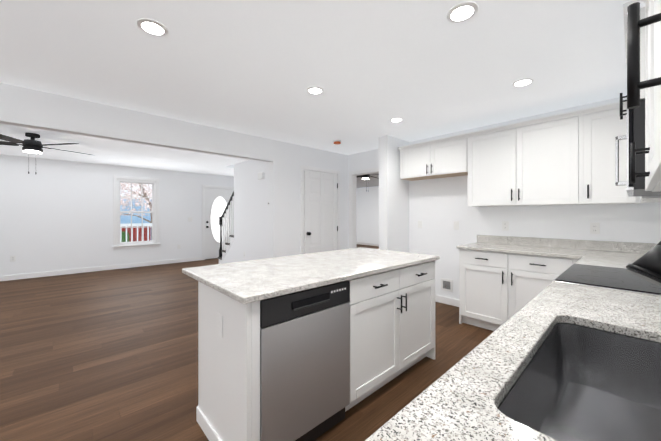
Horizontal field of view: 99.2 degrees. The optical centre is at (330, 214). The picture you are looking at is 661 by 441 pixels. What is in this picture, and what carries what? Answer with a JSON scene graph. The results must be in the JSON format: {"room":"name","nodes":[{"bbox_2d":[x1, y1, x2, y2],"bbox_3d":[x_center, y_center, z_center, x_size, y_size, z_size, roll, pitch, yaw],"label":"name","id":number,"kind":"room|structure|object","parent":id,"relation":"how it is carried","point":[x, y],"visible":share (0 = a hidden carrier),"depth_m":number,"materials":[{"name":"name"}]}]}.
{"room":"kitchen","nodes":[
{"label":"kitchen","id":0,"kind":"room"},
{"bbox_2d":[0,154,233,275],"bbox_3d":[-3.929,0.059,7.733,13.820,2.440,0.120,0,0,-43],"label":"wall","id":1,"kind":"structure","parent":0,"point":[56,215],"depth_m":6.16,"materials":[{"name":"white paint"}]},
{"bbox_2d":[10,256,15,261],"bbox_3d":[-6.220,0.860,5.513,0.072,0.116,0.008,0,0,-43],"label":"outlet","id":2,"kind":"object","parent":1,"relation":"attached to","point":[12,258],"visible":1,"depth_m":5.51,"materials":[{"name":"white plastic"}]},
{"bbox_2d":[0,257,201,280],"bbox_3d":[-6.274,1.230,5.460,7.230,0.100,0.013,0,0,-43],"label":"baseboard","id":3,"kind":"structure","parent":1,"relation":"attached to","point":[92,269],"depth_m":6.31,"materials":[{"name":"white"}]},
{"bbox_2d":[117,179,155,245],"bbox_3d":[-4.778,-0.061,6.943,0.800,1.580,0.120,0,0,-43],"label":"living room window","id":4,"kind":"structure","parent":1,"relation":"in","point":[153,212],"depth_m":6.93,"materials":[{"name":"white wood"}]},
{"bbox_2d":[112,175,160,249],"bbox_3d":[-4.720,-0.051,6.881,1.000,1.740,0.050,0,0,-43],"label":"window frame","id":5,"kind":"structure","parent":1,"relation":"attached to","point":[115,247],"depth_m":6.77,"materials":[{"name":"white wood"}]},
{"bbox_2d":[202,185,233,259],"bbox_3d":[-3.279,0.218,8.327,1.044,2.122,0.136,0,0,-43],"label":"door frame","id":6,"kind":"structure","parent":1,"relation":"attached to","point":[203,186],"depth_m":7.98,"materials":[{"name":"white wood"}]},
{"bbox_2d":[205,188,233,259],"bbox_3d":[-3.260,0.260,8.307,0.876,2.038,0.151,0,0,-43],"label":"front door","id":7,"kind":"structure","parent":1,"relation":"in","point":[216,201],"depth_m":8.18,"materials":[{"name":"white paint"}]},
{"bbox_2d":[0,82,272,161],"bbox_3d":[-3.421,-0.992,2.058,6.830,0.335,0.120,0,0,-43],"label":"header beam","id":8,"kind":"structure","parent":0,"point":[28,107],"depth_m":3.03,"materials":[{"name":"white paint"}]},
{"bbox_2d":[0,244,493,440],"bbox_3d":[-0.987,1.330,4.484,13.940,0.100,8.885,0,0,-43],"label":"floor","id":9,"kind":"structure","parent":0,"point":[108,355],"depth_m":2.47,"materials":[{"name":"brown wood"}]},
{"bbox_2d":[218,191,233,263],"bbox_3d":[-1.558,0.080,6.457,0.948,2.400,2.905,0,0,-43],"label":"staircase","id":10,"kind":"structure","parent":9,"relation":"on","point":[226,248],"depth_m":6.81,"materials":[{"name":"white wood"}]},
{"bbox_2d":[196,259,437,440],"bbox_3d":[0.060,0.838,2.110,1.802,0.886,0.712,0,0,-43],"label":"kitchen island","id":11,"kind":"object","parent":9,"relation":"on","point":[392,314],"depth_m":1.75,"materials":[{"name":"white wood"}]},
{"bbox_2d":[260,280,349,440],"bbox_3d":[-0.306,0.837,1.745,0.605,0.862,0.624,0,0,-43],"label":"dishwasher","id":12,"kind":"object","parent":11,"relation":"in","point":[304,365],"visible":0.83,"depth_m":1.49,"materials":[{"name":"silver metal"}]},
{"bbox_2d":[182,247,439,306],"bbox_3d":[-0.020,0.380,2.205,1.850,0.030,0.921,0,0,-43],"label":"island countertop","id":13,"kind":"structure","parent":11,"relation":"on","point":[252,279],"depth_m":1.84,"materials":[{"name":"white stone"}]},
{"bbox_2d":[365,282,660,440],"bbox_3d":[0.832,0.773,0.743,1.665,1.015,0.680,0,0,-43],"label":"countertop","id":14,"kind":"structure","parent":9,"relation":"on","point":[462,399],"depth_m":0.69,"materials":[{"name":"white stone"}]},
{"bbox_2d":[497,323,660,440],"bbox_3d":[0.708,0.508,0.645,0.786,0.222,0.431,0,0,-43],"label":"sink","id":15,"kind":"object","parent":14,"relation":"in","point":[573,382],"visible":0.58,"depth_m":0.88,"materials":[{"name":"silver metal"}]},
{"bbox_2d":[626,241,660,286],"bbox_3d":[0.723,0.150,0.466,0.253,0.428,0.321,0,0,-43],"label":"faucet","id":16,"kind":"object","parent":14,"relation":"on","point":[646,266],"visible":1,"depth_m":0.49,"materials":[{"name":"black metal"}]},
{"bbox_2d":[457,235,656,330],"bbox_3d":[2.091,0.773,2.659,1.254,1.015,1.771,0,0,-43],"label":"base cabinet","id":17,"kind":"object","parent":9,"relation":"on","point":[503,280],"depth_m":2.96,"materials":[{"name":"white wood"}]},
{"bbox_2d":[552,264,660,295],"bbox_3d":[1.702,0.760,1.595,0.754,1.040,0.691,0,0,-43],"label":"range","id":18,"kind":"object","parent":9,"relation":"on","point":[619,279],"visible":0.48,"depth_m":1.55,"materials":[{"name":"black glass"}]},
{"bbox_2d":[234,160,268,261],"bbox_3d":[-1.375,0.060,5.650,0.120,2.440,2.350,0,0,-43],"label":"wall","id":19,"kind":"structure","parent":0,"point":[251,216],"depth_m":5.85,"materials":[{"name":"white paint"}]},
{"bbox_2d":[258,172,264,179],"bbox_3d":[-1.359,-0.760,5.507,0.050,0.130,0.200,0,0,-43],"label":"door chime","id":20,"kind":"object","parent":19,"relation":"attached to","point":[261,175],"visible":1,"depth_m":5.45,"materials":[{"name":"white plastic"}]},
{"bbox_2d":[269,140,347,257],"bbox_3d":[-0.314,0.060,4.950,1.660,2.440,0.120,0,0,-43],"label":"wall","id":21,"kind":"structure","parent":0,"point":[288,161],"depth_m":4.57,"materials":[{"name":"white paint"}]},
{"bbox_2d":[301,165,339,253],"bbox_3d":[-0.202,0.229,5.043,0.914,2.102,0.136,0,0,-43],"label":"door frame","id":22,"kind":"structure","parent":21,"relation":"attached to","point":[303,168],"depth_m":4.90,"materials":[{"name":"white wood"}]},
{"bbox_2d":[304,171,337,253],"bbox_3d":[-0.138,0.262,4.989,0.778,2.012,0.113,0,0,-43],"label":"closet door","id":23,"kind":"structure","parent":21,"relation":"in","point":[320,214],"depth_m":4.97,"materials":[{"name":"white paint"}]},
{"bbox_2d":[0,0,644,187],"bbox_3d":[-0.987,-1.210,4.484,13.940,0.100,8.885,0,0,-43],"label":"ceiling","id":24,"kind":"structure","parent":0,"point":[423,69],"depth_m":2.19,"materials":[{"name":"white paint"}]},
{"bbox_2d":[0,133,91,173],"bbox_3d":[-4.317,-0.870,4.076,1.399,0.580,1.348,0,0,-43],"label":"room ceiling fan","id":25,"kind":"object","parent":24,"relation":"hanging from","point":[32,145],"visible":1,"depth_m":3.97,"materials":[{"name":"black metal"}]},
{"bbox_2d":[137,18,167,36],"bbox_3d":[-1.101,-1.156,1.745,0.166,0.006,0.166,0,0,-43],"label":"recessed light","id":26,"kind":"object","parent":24,"relation":"in","point":[152,27],"visible":1,"depth_m":1.73,"materials":[{"name":"white plastic"}]},
{"bbox_2d":[306,86,323,94],"bbox_3d":[-0.143,-1.156,2.623,0.166,0.006,0.166,0,0,-43],"label":"recessed light","id":27,"kind":"object","parent":24,"relation":"in","point":[315,90],"visible":1,"depth_m":2.61,"materials":[{"name":"white plastic"}]},
{"bbox_2d":[333,140,340,144],"bbox_3d":[0.105,-1.138,4.411,0.124,0.045,0.124,0,0,-43],"label":"smoke detector","id":28,"kind":"object","parent":24,"relation":"attached to","point":[337,142],"visible":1,"depth_m":4.38,"materials":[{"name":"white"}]},
{"bbox_2d":[357,174,378,191],"bbox_3d":[0.869,-0.871,7.110,1.393,0.580,1.371,0,0,-43],"label":"ceiling fan","id":29,"kind":"object","parent":24,"relation":"hanging from","point":[366,176],"visible":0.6,"depth_m":7.00,"materials":[{"name":"black metal"}]},
{"bbox_2d":[390,118,403,121],"bbox_3d":[0.806,-1.156,3.438,0.166,0.006,0.166,0,0,-43],"label":"recessed light","id":30,"kind":"object","parent":24,"relation":"in","point":[396,119],"visible":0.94,"depth_m":3.42,"materials":[{"name":"white"}]},
{"bbox_2d":[446,2,477,22],"bbox_3d":[0.755,-1.156,1.614,0.166,0.006,0.166,0,0,-43],"label":"recessed light","id":31,"kind":"object","parent":24,"relation":"in","point":[460,13],"visible":1,"depth_m":1.60,"materials":[{"name":"white plastic"}]},
{"bbox_2d":[512,78,533,86],"bbox_3d":[1.684,-1.156,2.465,0.166,0.006,0.166,0,0,-43],"label":"recessed light","id":32,"kind":"object","parent":24,"relation":"in","point":[523,82],"visible":1,"depth_m":2.45,"materials":[{"name":"white plastic"}]},
{"bbox_2d":[357,186,378,243],"bbox_3d":[4.071,0.059,9.192,0.120,2.440,8.645,0,0,-43],"label":"wall","id":33,"kind":"structure","parent":0,"point":[367,217],"depth_m":11.77,"materials":[{"name":"white paint"}]},
{"bbox_2d":[357,242,378,245],"bbox_3d":[3.104,1.229,10.134,0.013,0.100,5.950,0,0,-43],"label":"baseboard","id":34,"kind":"structure","parent":33,"relation":"attached to","point":[361,243],"depth_m":11.77,"materials":[{"name":"white wood"}]},
{"bbox_2d":[379,135,408,251],"bbox_3d":[0.987,0.060,4.337,0.590,2.440,0.150,0,0,-43],"label":"wall","id":35,"kind":"structure","parent":0,"point":[393,211],"depth_m":4.18,"materials":[{"name":"white paint"}]},
{"bbox_2d":[348,97,660,299],"bbox_3d":[0.257,0.060,5.643,0.120,2.440,8.645,0,0,-43],"label":"wall","id":36,"kind":"structure","parent":0,"point":[438,207],"depth_m":3.69,"materials":[{"name":"white paint"}]},
{"bbox_2d":[349,167,378,248],"bbox_3d":[0.689,0.224,5.167,0.136,2.112,0.834,0,0,-43],"label":"door frame","id":37,"kind":"structure","parent":36,"relation":"attached to","point":[353,175],"depth_m":5.40,"materials":[{"name":"white wood"}]},
{"bbox_2d":[398,133,465,180],"bbox_3d":[1.491,-0.778,3.983,0.325,0.475,0.975,0,0,-43],"label":"upper cabinet","id":38,"kind":"object","parent":36,"relation":"attached to","point":[442,157],"depth_m":3.84,"materials":[{"name":"white paint"}]},
{"bbox_2d":[441,278,452,291],"bbox_3d":[1.657,1.007,4.025,0.034,0.170,0.170,0,0,-43],"label":"outlet box","id":39,"kind":"object","parent":36,"relation":"attached to","point":[446,284],"visible":1,"depth_m":4.02,"materials":[{"name":"white plastic"}]},
{"bbox_2d":[435,295,458,306],"bbox_3d":[1.591,1.230,4.113,0.013,0.100,1.000,0,0,-43],"label":"baseboard","id":40,"kind":"structure","parent":36,"relation":"attached to","point":[447,300],"depth_m":4.02,"materials":[{"name":"white"}]},
{"bbox_2d":[454,221,458,229],"bbox_3d":[1.758,0.150,3.934,0.010,0.116,0.072,0,0,-43],"label":"light switch","id":41,"kind":"object","parent":36,"relation":"attached to","point":[456,225],"visible":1,"depth_m":3.93,"materials":[{"name":"white plastic"}]},
{"bbox_2d":[502,221,508,230],"bbox_3d":[2.171,0.140,3.492,0.008,0.116,0.072,0,0,-43],"label":"electrical outlet","id":42,"kind":"object","parent":36,"relation":"attached to","point":[505,225],"visible":1,"depth_m":3.49,"materials":[{"name":"white plastic"}]},
{"bbox_2d":[466,107,593,206],"bbox_3d":[2.215,-0.560,3.206,0.325,0.910,1.139,0,0,-43],"label":"upper cabinet","id":43,"kind":"object","parent":36,"relation":"attached to","point":[567,158],"depth_m":3.01,"materials":[{"name":"white paint"}]},
{"bbox_2d":[590,223,599,233],"bbox_3d":[2.723,0.140,2.899,0.008,0.116,0.072,0,0,-43],"label":"electrical outlet","id":44,"kind":"object","parent":36,"relation":"attached to","point":[594,228],"visible":1,"depth_m":2.90,"materials":[{"name":"white plastic"}]},
{"bbox_2d":[594,101,640,204],"bbox_3d":[2.659,-0.560,2.729,0.325,0.910,0.467,0,0,-43],"label":"upper cabinet","id":45,"kind":"object","parent":36,"relation":"attached to","point":[608,125],"depth_m":2.60,"materials":[{"name":"white paint"}]},
{"bbox_3d":[1.999,0.060,1.276,13.940,2.440,0.120,0,0,-43],"label":"wall","id":46,"kind":"structure","parent":0,"visible":0},
{"bbox_2d":[624,0,639,108],"bbox_3d":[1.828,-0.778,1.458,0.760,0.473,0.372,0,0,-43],"label":"upper cabinet","id":47,"kind":"object","parent":46,"relation":"attached to","point":[631,8],"depth_m":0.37,"materials":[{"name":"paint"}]},
{"bbox_2d":[615,100,660,196],"bbox_3d":[1.805,-0.328,1.484,0.753,0.416,0.436,0,0,-43],"label":"microwave","id":48,"kind":"object","parent":47,"relation":"attached to","point":[636,125],"visible":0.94,"depth_m":1.33,"materials":[{"name":"black metal"}]},
{"bbox_2d":[632,142,660,202],"bbox_3d":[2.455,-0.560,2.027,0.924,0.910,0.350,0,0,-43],"label":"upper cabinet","id":49,"kind":"object","parent":46,"relation":"attached to","point":[644,199],"depth_m":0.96,"materials":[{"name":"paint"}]},
{"bbox_2d":[640,0,660,191],"bbox_3d":[1.177,-0.560,0.821,1.055,0.910,0.326,0,0,-43],"label":"upper cabinet","id":50,"kind":"object","parent":46,"relation":"attached to","point":[642,31],"depth_m":1.26,"materials":[{"name":"white paint"}]},
{"bbox_2d":[648,0,660,175],"bbox_3d":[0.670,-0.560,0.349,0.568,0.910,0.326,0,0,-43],"label":"upper cabinet","id":51,"kind":"object","parent":46,"relation":"attached to","point":[654,150],"depth_m":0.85,"materials":[{"name":"white paint"}]},
{"bbox_2d":[660,0,660,147],"bbox_3d":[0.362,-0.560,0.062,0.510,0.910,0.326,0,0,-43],"label":"upper cabinet","id":52,"kind":"object","parent":46,"relation":"attached to","point":[660,0],"depth_m":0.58,"materials":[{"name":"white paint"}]}
]}

